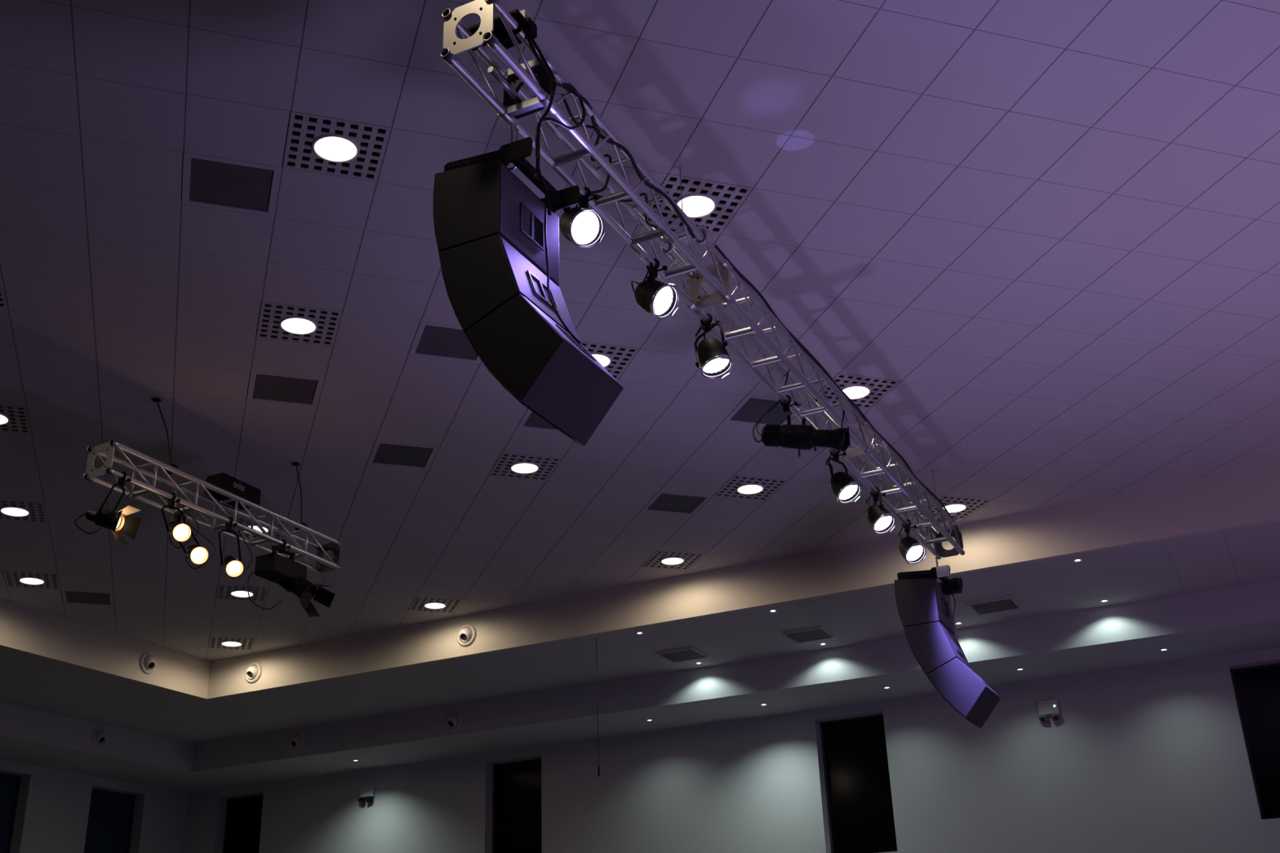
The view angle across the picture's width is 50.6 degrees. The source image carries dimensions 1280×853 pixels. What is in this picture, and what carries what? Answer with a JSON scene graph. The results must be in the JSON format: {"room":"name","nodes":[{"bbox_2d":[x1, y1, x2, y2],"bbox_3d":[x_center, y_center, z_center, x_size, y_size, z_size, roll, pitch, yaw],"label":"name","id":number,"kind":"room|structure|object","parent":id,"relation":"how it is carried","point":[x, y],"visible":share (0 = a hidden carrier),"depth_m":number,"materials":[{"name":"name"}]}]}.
{"room":"event venue","nodes":[
{"label":"event venue","id":0,"kind":"room"},
{"bbox_2d":[0,760,188,852],"bbox_3d":[-13.517,4.847,12.847,0.300,5.700,24.400,-13,-26,23],"label":"wall","id":1,"kind":"structure","parent":0,"point":[52,813],"depth_m":21.70,"materials":[{"name":"paint"}]},
{"bbox_2d":[0,773,21,852],"bbox_3d":[-9.953,6.143,20.368,0.040,1.880,1.170,-13,-26,23],"label":"window","id":2,"kind":"structure","parent":1,"relation":"in","point":[10,784],"depth_m":20.91,"materials":[{"name":"grey glass"}]},
{"bbox_2d":[84,788,136,852],"bbox_3d":[-8.881,6.982,22.332,0.040,1.880,1.150,-13,-26,23],"label":"window","id":3,"kind":"structure","parent":1,"relation":"in","point":[111,814],"depth_m":22.60,"materials":[{"name":"grey glass"}]},
{"bbox_2d":[0,0,1279,661],"bbox_3d":[-0.580,-2.636,6.563,24.615,0.004,22.061,-13,-26,23],"label":"ceiling","id":4,"kind":"structure","parent":0,"point":[1055,224],"depth_m":10.01,"materials":[{"name":"tile"}]},
{"bbox_2d":[0,269,7,308],"bbox_3d":[-4.936,-1.097,9.836,0.600,0.173,0.600,6,-25,-17],"label":"recessed light","id":5,"kind":"object","parent":4,"relation":"in","point":[3,304],"visible":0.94,"depth_m":9.99,"materials":[{"name":"grey"}]},
{"bbox_2d":[0,404,31,434],"bbox_3d":[-5.691,-0.146,11.906,0.600,0.173,0.600,6,-25,-17],"label":"recessed light","id":6,"kind":"object","parent":4,"relation":"in","point":[13,419],"visible":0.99,"depth_m":11.97,"materials":[{"name":"grey metal"}]},
{"bbox_2d":[0,414,8,423],"bbox_3d":[-5.688,-0.073,11.874,0.259,0.003,0.259,-13,-26,23],"label":"diffuser","id":7,"kind":"object","parent":6,"relation":"attached to","point":[3,418],"depth_m":11.90,"materials":[{"name":"white plastic"}]},
{"bbox_2d":[0,500,48,523],"bbox_3d":[-6.446,0.806,13.976,0.600,0.173,0.600,6,-25,-17],"label":"recessed light","id":8,"kind":"object","parent":4,"relation":"in","point":[9,510],"visible":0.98,"depth_m":13.97,"materials":[{"name":"grey metal"}]},
{"bbox_2d":[0,507,28,515],"bbox_3d":[-6.443,0.879,13.944,0.259,0.003,0.259,-13,-26,23],"label":"diffuser","id":9,"kind":"object","parent":8,"relation":"attached to","point":[6,511],"depth_m":13.94,"materials":[{"name":"white plastic"}]},
{"bbox_2d":[2,571,60,589],"bbox_3d":[-7.200,1.757,16.046,0.600,0.173,0.600,6,-25,-17],"label":"recessed light","id":10,"kind":"object","parent":4,"relation":"in","point":[24,580],"visible":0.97,"depth_m":16.02,"materials":[{"name":"grey metal"}]},
{"bbox_2d":[20,577,43,584],"bbox_3d":[-7.198,1.830,16.014,0.259,0.003,0.259,-13,-26,23],"label":"diffuser","id":11,"kind":"object","parent":10,"relation":"attached to","point":[24,580],"depth_m":16.01,"materials":[{"name":"white plastic"}]},
{"bbox_2d":[61,589,114,606],"bbox_3d":[-6.818,2.117,16.716,0.596,0.012,0.596,6,-25,-17],"label":"ceiling vent","id":12,"kind":"object","parent":4,"relation":"in","point":[69,597],"visible":1,"depth_m":16.73,"materials":[{"name":"metal"}]},
{"bbox_2d":[0,600,210,699],"bbox_3d":[-10.878,0.039,11.121,0.100,0.598,20.550,-13,-26,23],"label":"wall","id":13,"kind":"structure","parent":4,"relation":"attached to","point":[23,629],"depth_m":17.82,"materials":[{"name":"paint"}]},
{"bbox_2d":[139,652,156,674],"bbox_3d":[-6.749,3.249,18.561,0.240,0.304,0.204,9,-26,-22],"label":"air nozzle","id":14,"kind":"object","parent":13,"relation":"attached to","point":[148,664],"visible":1,"depth_m":18.50,"materials":[{"name":"white plastic"}]},
{"bbox_2d":[151,397,177,474],"bbox_3d":[-4.048,0.076,11.519,0.285,0.684,0.098,-1,-24,-3],"label":"hanger","id":15,"kind":"object","parent":4,"relation":"hanging from","point":[157,400],"visible":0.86,"depth_m":11.50,"materials":[{"name":"black metal"}]},
{"bbox_2d":[83,439,342,574],"bbox_3d":[-3.664,0.769,11.953,0.293,0.293,2.884,-13,-26,23],"label":"truss","id":16,"kind":"object","parent":15,"relation":"hanging from","point":[105,451],"visible":0.99,"depth_m":11.74,"materials":[{"name":"metal"}]},
{"bbox_2d":[74,471,142,544],"bbox_3d":[-4.112,0.643,10.646,0.503,0.657,0.389,-13,-26,23],"label":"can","id":17,"kind":"object","parent":16,"relation":"hanging from","point":[113,521],"visible":1,"depth_m":10.53,"materials":[{"name":"black paint"}]},
{"bbox_2d":[160,492,199,548],"bbox_3d":[-3.825,0.787,11.259,0.262,0.439,0.356,-1,-24,-3],"label":"can","id":18,"kind":"object","parent":16,"relation":"hanging from","point":[180,532],"visible":1,"depth_m":11.16,"materials":[{"name":"black paint"}]},
{"bbox_2d":[168,514,215,568],"bbox_3d":[-3.773,0.945,11.453,0.458,0.573,0.344,-13,-26,23],"label":"can","id":19,"kind":"object","parent":16,"relation":"hanging from","point":[198,555],"visible":0.91,"depth_m":11.26,"materials":[{"name":"black paint"}]},
{"bbox_2d":[204,472,261,510],"bbox_3d":[-3.640,0.583,12.104,0.221,0.170,0.480,-13,-26,23],"label":"box","id":20,"kind":"object","parent":16,"relation":"on","point":[224,481],"visible":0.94,"depth_m":12.00,"materials":[{"name":"black paint"}]},
{"bbox_2d":[217,516,253,578],"bbox_3d":[-3.525,1.066,11.750,0.251,0.566,0.341,-2,-24,-1],"label":"can","id":21,"kind":"object","parent":16,"relation":"hanging from","point":[233,567],"visible":1,"depth_m":11.65,"materials":[{"name":"black paint"}]},
{"bbox_2d":[247,539,334,617],"bbox_3d":[-3.108,1.333,12.175,0.640,0.733,0.578,-5,-24,6],"label":"spotlight","id":22,"kind":"object","parent":16,"relation":"hanging from","point":[291,575],"visible":1,"depth_m":12.20,"materials":[{"name":"black paint"}]},
{"bbox_2d":[182,151,281,217],"bbox_3d":[-2.660,-1.569,8.796,0.596,0.012,0.596,6,-25,-17],"label":"ceiling vent","id":23,"kind":"object","parent":4,"relation":"in","point":[208,181],"visible":1,"depth_m":8.79,"materials":[{"name":"metal"}]},
{"bbox_2d":[208,636,255,649],"bbox_3d":[-5.678,2.950,18.836,0.600,0.173,0.600,6,-25,-17],"label":"recessed light","id":24,"kind":"object","parent":4,"relation":"in","point":[214,642],"visible":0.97,"depth_m":18.81,"materials":[{"name":"grey metal"}]},
{"bbox_2d":[222,641,241,646],"bbox_3d":[-5.676,3.023,18.803,0.259,0.003,0.259,-13,-26,23],"label":"diffuser","id":25,"kind":"object","parent":24,"relation":"attached to","point":[224,643],"depth_m":18.80,"materials":[{"name":"white plastic"}]},
{"bbox_2d":[216,584,268,601],"bbox_3d":[-4.923,1.998,16.766,0.600,0.173,0.600,6,-25,-17],"label":"recessed light","id":26,"kind":"object","parent":4,"relation":"in","point":[223,592],"visible":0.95,"depth_m":16.75,"materials":[{"name":"grey metal"}]},
{"bbox_2d":[231,591,253,596],"bbox_3d":[-4.921,2.071,16.733,0.259,0.003,0.259,-13,-26,23],"label":"diffuser","id":27,"kind":"object","parent":26,"relation":"attached to","point":[235,593],"depth_m":16.72,"materials":[{"name":"white plastic"}]},
{"bbox_2d":[231,518,285,540],"bbox_3d":[-4.169,1.047,14.696,0.600,0.173,0.600,6,-25,-17],"label":"recessed light","id":28,"kind":"object","parent":4,"relation":"in","point":[246,522],"visible":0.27,"depth_m":14.67,"materials":[{"name":"grey"}]},
{"bbox_2d":[248,526,267,532],"bbox_3d":[-4.166,1.120,14.663,0.259,0.003,0.259,-13,-26,23],"label":"diffuser","id":29,"kind":"object","parent":28,"relation":"attached to","point":[254,527],"depth_m":14.63,"materials":[{"name":"white"}]},
{"bbox_2d":[246,370,324,407],"bbox_3d":[-3.034,-0.319,11.563,0.596,0.012,0.596,6,-25,-17],"label":"ceiling vent","id":30,"kind":"object","parent":4,"relation":"in","point":[264,387],"visible":1,"depth_m":11.57,"materials":[{"name":"metal"}]},
{"bbox_2d":[256,301,342,346],"bbox_3d":[-2.659,-0.856,10.556,0.600,0.173,0.600,6,-25,-17],"label":"recessed light","id":31,"kind":"object","parent":4,"relation":"in","point":[277,322],"visible":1,"depth_m":10.55,"materials":[{"name":"grey metal"}]},
{"bbox_2d":[281,318,315,333],"bbox_3d":[-2.656,-0.783,10.523,0.259,0.003,0.259,-13,-26,23],"label":"diffuser","id":32,"kind":"object","parent":31,"relation":"attached to","point":[291,326],"depth_m":10.52,"materials":[{"name":"white plastic"}]},
{"bbox_2d":[291,462,307,530],"bbox_3d":[-3.248,0.667,12.903,0.190,0.684,0.096,-1,-24,-1],"label":"hanger","id":33,"kind":"object","parent":4,"relation":"hanging from","point":[295,464],"visible":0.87,"depth_m":12.87,"materials":[{"name":"black metal"}]},
{"bbox_2d":[282,111,391,182],"bbox_3d":[-1.904,-1.808,8.486,0.600,0.173,0.600,6,-25,-17],"label":"recessed light","id":34,"kind":"object","parent":4,"relation":"in","point":[317,144],"visible":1,"depth_m":8.48,"materials":[{"name":"grey metal"}]},
{"bbox_2d":[314,137,356,160],"bbox_3d":[-1.901,-1.735,8.453,0.259,0.003,0.259,-13,-26,23],"label":"diffuser","id":35,"kind":"object","parent":34,"relation":"attached to","point":[326,148],"depth_m":8.45,"materials":[{"name":"white plastic"}]},
{"bbox_2d":[367,440,439,470],"bbox_3d":[-2.273,0.278,12.958,0.596,0.012,0.596,6,-25,-17],"label":"ceiling vent","id":36,"kind":"object","parent":4,"relation":"in","point":[387,454],"visible":1,"depth_m":12.96,"materials":[{"name":"metal"}]},
{"bbox_2d":[408,596,462,613],"bbox_3d":[-2.647,2.240,17.485,0.600,0.173,0.600,6,-25,-17],"label":"recessed light","id":37,"kind":"object","parent":4,"relation":"in","point":[420,604],"visible":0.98,"depth_m":17.46,"materials":[{"name":"grey metal"}]},
{"bbox_2d":[425,603,444,608],"bbox_3d":[-2.644,2.313,17.453,0.259,0.003,0.259,-13,-26,23],"label":"diffuser","id":38,"kind":"object","parent":37,"relation":"attached to","point":[427,605],"depth_m":17.45,"materials":[{"name":"white plastic"}]},
{"bbox_2d":[408,321,481,364],"bbox_3d":[-1.518,-0.674,10.888,0.596,0.012,0.596,6,-25,-17],"label":"ceiling vent","id":39,"kind":"object","parent":4,"relation":"in","point":[431,340],"visible":0.75,"depth_m":10.91,"materials":[{"name":"metal"}]},
{"bbox_2d":[488,453,561,480],"bbox_3d":[-1.137,0.337,13.345,0.600,0.173,0.600,6,-25,-17],"label":"recessed light","id":40,"kind":"object","parent":4,"relation":"in","point":[507,465],"visible":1,"depth_m":13.33,"materials":[{"name":"grey metal"}]},
{"bbox_2d":[511,463,537,472],"bbox_3d":[-1.134,0.410,13.313,0.259,0.003,0.259,-13,-26,23],"label":"diffuser","id":41,"kind":"object","parent":40,"relation":"attached to","point":[516,468],"depth_m":13.31,"materials":[{"name":"white plastic"}]},
{"bbox_2d":[516,408,561,432],"bbox_3d":[-0.757,-0.078,12.283,0.596,0.012,0.596,6,-25,-17],"label":"ceiling vent","id":42,"kind":"object","parent":4,"relation":"in","point":[531,420],"visible":0.29,"depth_m":12.39,"materials":[{"name":"metal"}]},
{"bbox_2d":[580,341,639,379],"bbox_3d":[-0.382,-0.615,11.275,0.600,0.173,0.600,6,-25,-17],"label":"recessed light","id":43,"kind":"object","parent":4,"relation":"in","point":[615,359],"visible":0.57,"depth_m":11.20,"materials":[{"name":"grey metal"}]},
{"bbox_2d":[591,354,609,366],"bbox_3d":[-0.379,-0.542,11.243,0.259,0.003,0.259,-13,-26,23],"label":"diffuser","id":44,"kind":"object","parent":43,"relation":"attached to","point":[604,359],"depth_m":11.21,"materials":[{"name":"white plastic"}]},
{"bbox_2d":[641,550,704,569],"bbox_3d":[0.385,1.530,16.135,0.600,0.173,0.600,6,-25,-17],"label":"recessed light","id":45,"kind":"object","parent":4,"relation":"in","point":[659,559],"visible":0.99,"depth_m":16.11,"materials":[{"name":"grey metal"}]},
{"bbox_2d":[662,558,683,564],"bbox_3d":[0.388,1.603,16.102,0.259,0.003,0.259,-13,-26,23],"label":"diffuser","id":46,"kind":"object","parent":45,"relation":"attached to","point":[664,561],"depth_m":16.10,"materials":[{"name":"white plastic"}]},
{"bbox_2d":[640,491,711,515],"bbox_3d":[0.384,0.817,14.375,0.596,0.012,0.596,6,-25,-17],"label":"ceiling vent","id":47,"kind":"object","parent":4,"relation":"in","point":[662,502],"visible":1,"depth_m":14.38,"materials":[{"name":"metal"}]},
{"bbox_2d":[661,166,712,253],"bbox_3d":[0.272,-1.401,8.627,0.333,0.619,0.140,-13,-26,23],"label":"bracket","id":48,"kind":"object","parent":4,"relation":"hanging from","point":[703,228],"visible":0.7,"depth_m":8.52,"materials":[{"name":"metal"}]},
{"bbox_2d":[642,173,752,234],"bbox_3d":[0.373,-1.567,9.205,0.600,0.173,0.600,6,-25,-17],"label":"recessed light","id":49,"kind":"object","parent":4,"relation":"in","point":[711,204],"visible":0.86,"depth_m":9.16,"materials":[{"name":"grey metal"}]},
{"bbox_2d":[677,195,714,216],"bbox_3d":[0.376,-1.494,9.173,0.259,0.003,0.259,-13,-26,23],"label":"diffuser","id":50,"kind":"object","parent":49,"relation":"attached to","point":[693,206],"depth_m":9.16,"materials":[{"name":"white plastic"}]},
{"bbox_2d":[440,0,964,559],"bbox_3d":[1.151,-0.365,10.065,0.300,0.300,8.824,-13,-26,23],"label":"truss","id":51,"kind":"object","parent":4,"relation":"hanging from","point":[517,103],"visible":0.94,"depth_m":8.23,"materials":[{"name":"metal"}]},
{"bbox_2d":[466,8,537,50],"bbox_3d":[-0.710,-2.175,6.817,0.343,0.619,0.180,-13,-26,23],"label":"bracket","id":52,"kind":"object","parent":51,"relation":"attached to","point":[522,17],"visible":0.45,"depth_m":6.69,"materials":[{"name":"black metal"}]},
{"bbox_2d":[432,125,623,445],"bbox_3d":[-0.553,-0.762,6.578,0.732,1.731,0.580,-13,-26,23],"label":"speaker","id":53,"kind":"object","parent":51,"relation":"hanging from","point":[489,224],"visible":0.97,"depth_m":6.35},
{"bbox_2d":[466,334,581,445],"bbox_3d":[-0.539,-0.166,6.315,0.305,0.429,0.550,-13,-26,23],"label":"grille","id":54,"kind":"object","parent":53,"relation":"attached to","point":[503,355],"depth_m":6.07,"materials":[{"name":"black"}]},
{"bbox_2d":[543,205,581,343],"bbox_3d":[-0.407,-0.743,6.377,0.107,0.888,0.298,15,-29,-33],"label":"cable","id":55,"kind":"object","parent":53,"relation":"hanging from","point":[571,335],"visible":1,"depth_m":6.35,"materials":[{"name":"black rubber"}]},
{"bbox_2d":[531,39,556,180],"bbox_3d":[-0.497,-1.568,6.633,0.090,0.798,0.211,-13,-26,23],"label":"cable","id":56,"kind":"object","parent":51,"relation":"hanging from","point":[538,133],"visible":1,"depth_m":6.65,"materials":[{"name":"black rubber"}]},
{"bbox_2d":[524,33,585,215],"bbox_3d":[-0.438,-1.461,6.722,0.100,0.895,0.551,-13,-26,23],"label":"cable","id":57,"kind":"object","parent":51,"relation":"hanging from","point":[526,35],"visible":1,"depth_m":6.71,"materials":[{"name":"black rubber"}]},
{"bbox_2d":[559,186,606,248],"bbox_3d":[-0.317,-1.165,7.421,0.260,0.453,0.322,-4,-24,4],"label":"can","id":58,"kind":"object","parent":51,"relation":"hanging from","point":[583,226],"visible":0.96,"depth_m":7.33,"materials":[{"name":"black paint"}]},
{"bbox_2d":[560,93,675,231],"bbox_3d":[-0.142,-1.383,7.697,0.217,0.225,1.456,-13,-26,23],"label":"power cable","id":59,"kind":"object","parent":51,"relation":"on","point":[575,121],"visible":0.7,"depth_m":7.62,"materials":[{"name":"black rubber"}]},
{"bbox_2d":[562,86,695,238],"bbox_3d":[-0.037,-1.486,7.682,0.064,0.082,1.654,-13,-26,23],"label":"power cable","id":60,"kind":"object","parent":51,"relation":"attached to","point":[599,134],"visible":0.92,"depth_m":7.65,"materials":[{"name":"black rubber"}]},
{"bbox_2d":[631,258,679,319],"bbox_3d":[0.080,-0.844,8.115,0.238,0.496,0.382,14,-29,-32],"label":"can","id":61,"kind":"object","parent":51,"relation":"hanging from","point":[659,299],"visible":0.99,"depth_m":8.01,"materials":[{"name":"black paint"}]},
{"bbox_2d":[693,313,733,378],"bbox_3d":[0.453,-0.551,8.776,0.306,0.516,0.255,-13,-26,23],"label":"can","id":62,"kind":"object","parent":51,"relation":"hanging from","point":[713,360],"visible":0.98,"depth_m":8.69,"materials":[{"name":"black paint"}]},
{"bbox_2d":[752,368,850,457],"bbox_3d":[1.171,-0.115,9.935,0.661,0.798,0.384,-13,-26,23],"label":"spotlight","id":63,"kind":"object","parent":51,"relation":"hanging from","point":[799,437],"visible":0.95,"depth_m":9.88,"materials":[{"name":"black paint"}]},
{"bbox_2d":[714,244,958,528],"bbox_3d":[1.843,-0.064,11.099,0.048,0.070,6.052,-13,-26,23],"label":"power cable","id":64,"kind":"object","parent":51,"relation":"on","point":[716,246],"visible":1,"depth_m":10.22,"materials":[{"name":"black rubber"}]},
{"bbox_2d":[825,450,861,504],"bbox_3d":[1.645,0.374,10.928,0.251,0.526,0.275,-3,-24,2],"label":"spotlight","id":65,"kind":"object","parent":51,"relation":"hanging from","point":[843,486],"visible":0.94,"depth_m":10.86,"materials":[{"name":"black paint"}]},
{"bbox_2d":[865,486,895,534],"bbox_3d":[2.083,0.713,11.752,0.245,0.501,0.377,-7,-25,11],"label":"can","id":66,"kind":"object","parent":51,"relation":"hanging from","point":[879,518],"visible":1,"depth_m":11.64,"materials":[{"name":"black paint"}]},
{"bbox_2d":[880,439,887,449],"bbox_3d":[2.075,0.152,11.490,0.008,0.044,0.140,-13,-26,23],"label":"paper tag","id":67,"kind":"object","parent":51,"relation":"attached to","point":[883,443],"visible":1,"depth_m":11.47,"materials":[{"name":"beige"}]},
{"bbox_2d":[897,519,927,564],"bbox_3d":[2.501,1.059,12.562,0.230,0.500,0.400,3,-24,-10],"label":"can","id":68,"kind":"object","parent":51,"relation":"hanging from","point":[913,551],"visible":0.99,"depth_m":12.43,"materials":[{"name":"black paint"}]},
{"bbox_2d":[893,542,1000,728],"bbox_3d":[2.863,1.896,12.697,0.732,1.821,0.570,-13,-26,23],"label":"speaker","id":69,"kind":"object","parent":51,"relation":"hanging from","point":[925,611],"visible":0.98,"depth_m":12.45},
{"bbox_2d":[903,628,927,675],"bbox_3d":[2.653,2.166,12.697,0.158,0.467,0.540,-13,-26,23],"label":"grille","id":70,"kind":"object","parent":69,"relation":"attached to","point":[916,637],"depth_m":12.46,"materials":[{"name":"black"}]},
{"bbox_2d":[941,577,962,636],"bbox_3d":[2.964,1.714,12.738,0.160,0.551,0.120,-13,-26,23],"label":"junction box","id":71,"kind":"object","parent":69,"relation":"attached to","point":[953,586],"visible":1,"depth_m":12.77,"materials":[{"name":"black paint"}]},
{"bbox_2d":[926,675,977,727],"bbox_3d":[2.878,2.533,12.416,0.305,0.429,0.540,-13,-26,23],"label":"grille","id":72,"kind":"object","parent":69,"relation":"attached to","point":[953,689],"depth_m":12.17,"materials":[{"name":"black"}]},
{"bbox_2d":[201,466,1279,701],"bbox_3d":[4.069,1.251,15.010,23.200,0.598,0.100,-13,-26,23],"label":"wall","id":73,"kind":"structure","parent":4,"relation":"attached to","point":[1252,498],"depth_m":16.05,"materials":[{"name":"paint"}]},
{"bbox_2d":[244,662,262,683],"bbox_3d":[-5.491,3.494,19.194,0.188,0.304,0.267,13,-28,-31],"label":"air nozzle","id":74,"kind":"object","parent":73,"relation":"attached to","point":[252,673],"visible":1,"depth_m":19.14,"materials":[{"name":"white plastic"}]},
{"bbox_2d":[456,624,476,647],"bbox_3d":[-2.284,2.742,17.766,0.188,0.304,0.267,13,-28,-31],"label":"air nozzle","id":75,"kind":"object","parent":73,"relation":"attached to","point":[465,637],"visible":1,"depth_m":17.72,"materials":[{"name":"white plastic"}]},
{"bbox_2d":[713,475,787,501],"bbox_3d":[1.140,0.578,14.065,0.600,0.173,0.600,6,-25,-17],"label":"recessed light","id":76,"kind":"object","parent":4,"relation":"in","point":[738,486],"visible":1,"depth_m":14.04,"materials":[{"name":"grey metal"}]},
{"bbox_2d":[737,484,762,493],"bbox_3d":[1.143,0.651,14.032,0.259,0.003,0.259,-13,-26,23],"label":"diffuser","id":77,"kind":"object","parent":76,"relation":"attached to","point":[742,489],"depth_m":14.03,"materials":[{"name":"white plastic"}]},
{"bbox_2d":[722,395,808,426],"bbox_3d":[1.139,-0.135,12.305,0.596,0.012,0.596,6,-25,-17],"label":"ceiling vent","id":78,"kind":"object","parent":4,"relation":"in","point":[751,408],"visible":0.69,"depth_m":12.33,"materials":[{"name":"metal"}]},
{"bbox_2d":[813,373,900,408],"bbox_3d":[1.895,-0.374,11.995,0.600,0.173,0.600,6,-25,-17],"label":"recessed light","id":79,"kind":"object","parent":4,"relation":"in","point":[864,392],"visible":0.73,"depth_m":11.94,"materials":[{"name":"grey metal"}]},
{"bbox_2d":[842,386,869,398],"bbox_3d":[1.897,-0.301,11.962,0.259,0.003,0.259,-13,-26,23],"label":"diffuser","id":80,"kind":"object","parent":79,"relation":"attached to","point":[852,392],"depth_m":11.94,"materials":[{"name":"white plastic"}]},
{"bbox_2d":[924,469,957,529],"bbox_3d":[2.976,0.718,13.583,0.333,0.619,0.140,-13,-26,23],"label":"bracket","id":81,"kind":"object","parent":4,"relation":"hanging from","point":[954,517],"visible":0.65,"depth_m":13.46,"materials":[{"name":"metal"}]},
{"bbox_2d":[919,495,991,519],"bbox_3d":[3.417,0.819,14.784,0.600,0.173,0.600,6,-25,-17],"label":"recessed light","id":82,"kind":"object","parent":4,"relation":"in","point":[962,508],"visible":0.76,"depth_m":14.72,"materials":[{"name":"grey metal"}]},
{"bbox_2d":[943,504,965,512],"bbox_3d":[3.420,0.892,14.751,0.259,0.003,0.259,-13,-26,23],"label":"diffuser","id":83,"kind":"object","parent":82,"relation":"attached to","point":[950,508],"depth_m":14.74,"materials":[{"name":"white plastic"}]},
{"bbox_2d":[0,520,1279,744],"bbox_3d":[-1.074,-1.448,7.837,25.550,0.004,22.900,-13,-26,23],"label":"ceiling","id":84,"kind":"structure","parent":0,"point":[1246,555],"depth_m":17.72,"materials":[{"name":"painted plasterboard"}]},
{"bbox_2d":[595,638,599,776],"bbox_3d":[-0.525,3.460,16.755,0.024,1.717,0.024,18,-31,-37],"label":"microphone","id":85,"kind":"object","parent":84,"relation":"hanging from","point":[598,766],"visible":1,"depth_m":16.67,"materials":[{"name":"black plastic"}]},
{"bbox_2d":[656,646,707,662],"bbox_3d":[0.557,3.023,17.933,0.512,0.041,0.512,-13,-26,23],"label":"ceiling vent","id":86,"kind":"object","parent":84,"relation":"in","point":[690,653],"visible":1,"depth_m":17.90,"materials":[{"name":"white plastic"}]},
{"bbox_2d":[782,626,834,643],"bbox_3d":[2.147,2.651,17.224,0.512,0.041,0.512,-13,-26,23],"label":"ceiling vent","id":87,"kind":"object","parent":84,"relation":"in","point":[819,633],"visible":1,"depth_m":17.19,"materials":[{"name":"white plastic"}]},
{"bbox_2d":[968,595,1020,615],"bbox_3d":[4.264,2.155,16.281,0.512,0.041,0.512,-13,-26,23],"label":"ceiling vent","id":88,"kind":"object","parent":84,"relation":"in","point":[1007,603],"visible":1,"depth_m":16.25,"materials":[{"name":"white plastic"}]},
{"bbox_2d":[1072,559,1082,562],"bbox_3d":[4.793,1.459,14.818,0.106,0.026,0.106,-13,-26,23],"label":"recessed light","id":89,"kind":"object","parent":84,"relation":"in","point":[1074,560],"visible":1,"depth_m":14.81,"materials":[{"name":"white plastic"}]},
{"bbox_2d":[0,621,1279,793],"bbox_3d":[-1.394,-0.638,8.578,27.050,0.050,24.400,-13,-26,23],"label":"ceiling","id":90,"kind":"structure","parent":0,"point":[1264,636],"depth_m":19.51,"materials":[{"name":"paint"}]},
{"bbox_2d":[0,702,194,773],"bbox_3d":[-12.524,1.420,12.858,0.100,0.500,22.900,-13,-26,23],"label":"trim","id":91,"kind":"structure","parent":90,"relation":"attached to","point":[16,722],"depth_m":20.44,"materials":[{"name":"paint"}]},
{"bbox_2d":[91,727,107,747],"bbox_3d":[-8.232,4.741,20.605,0.240,0.304,0.204,9,-26,-22],"label":"air nozzle","id":92,"kind":"object","parent":91,"relation":"attached to","point":[99,739],"visible":1,"depth_m":20.55,"materials":[{"name":"white plastic"}]},
{"bbox_2d":[189,579,1279,773],"bbox_3d":[4.044,2.788,17.226,25.650,0.500,0.100,-13,-26,23],"label":"bulkhead","id":93,"kind":"structure","parent":90,"relation":"attached to","point":[1260,602],"depth_m":18.21,"materials":[{"name":"paint"}]},
{"bbox_2d":[288,732,304,751],"bbox_3d":[-5.441,4.987,21.387,0.188,0.304,0.267,13,-28,-31],"label":"air nozzle","id":94,"kind":"object","parent":93,"relation":"attached to","point":[295,743],"visible":1,"depth_m":21.33,"materials":[{"name":"white plastic"}]},
{"bbox_2d":[444,711,462,732],"bbox_3d":[-2.795,4.409,20.191,0.188,0.304,0.267,13,-28,-31],"label":"air nozzle","id":95,"kind":"object","parent":93,"relation":"attached to","point":[452,723],"visible":1,"depth_m":20.14,"materials":[{"name":"white plastic"}]},
{"bbox_2d":[182,648,1279,852],"bbox_3d":[4.102,6.357,17.615,27.350,5.700,0.300,-13,-26,23],"label":"wall","id":96,"kind":"structure","parent":0,"point":[1154,758],"depth_m":18.55,"materials":[{"name":"paint"}]},
{"bbox_2d":[222,794,263,852],"bbox_3d":[-6.776,7.313,23.239,1.000,1.880,0.040,-13,-26,23],"label":"window","id":97,"kind":"structure","parent":96,"relation":"in","point":[242,826],"depth_m":23.48,"materials":[{"name":"grey glass"}]},
{"bbox_2d":[357,784,374,803],"bbox_3d":[-4.492,6.028,22.183,0.267,0.282,0.130,-13,-26,23],"label":"emergency light","id":98,"kind":"object","parent":96,"relation":"attached to","point":[367,792],"visible":1,"depth_m":22.17,"materials":[{"name":"paint"}]},
{"bbox_2d":[492,758,542,852],"bbox_3d":[-1.855,6.160,21.046,1.020,1.880,0.040,-13,-26,23],"label":"window","id":99,"kind":"structure","parent":96,"relation":"in","point":[517,828],"depth_m":21.18,"materials":[{"name":"grey glass"}]},
{"bbox_2d":[819,714,897,852],"bbox_3d":[3.067,5.007,18.854,1.000,1.880,0.040,-13,-26,23],"label":"window","id":100,"kind":"structure","parent":96,"relation":"in","point":[860,807],"depth_m":18.87,"materials":[{"name":"grey glass"}]},
{"bbox_2d":[1037,698,1059,722],"bbox_3d":[5.370,3.736,17.782,0.267,0.282,0.130,-13,-26,23],"label":"emergency light","id":101,"kind":"object","parent":96,"relation":"attached to","point":[1051,707],"visible":1,"depth_m":17.77,"materials":[{"name":"white plastic"}]},
{"bbox_2d":[1230,662,1279,819],"bbox_3d":[7.998,3.852,16.657,1.000,1.880,0.040,-13,-26,23],"label":"window","id":102,"kind":"structure","parent":96,"relation":"in","point":[1256,688],"depth_m":16.86,"materials":[{"name":"grey glass"}]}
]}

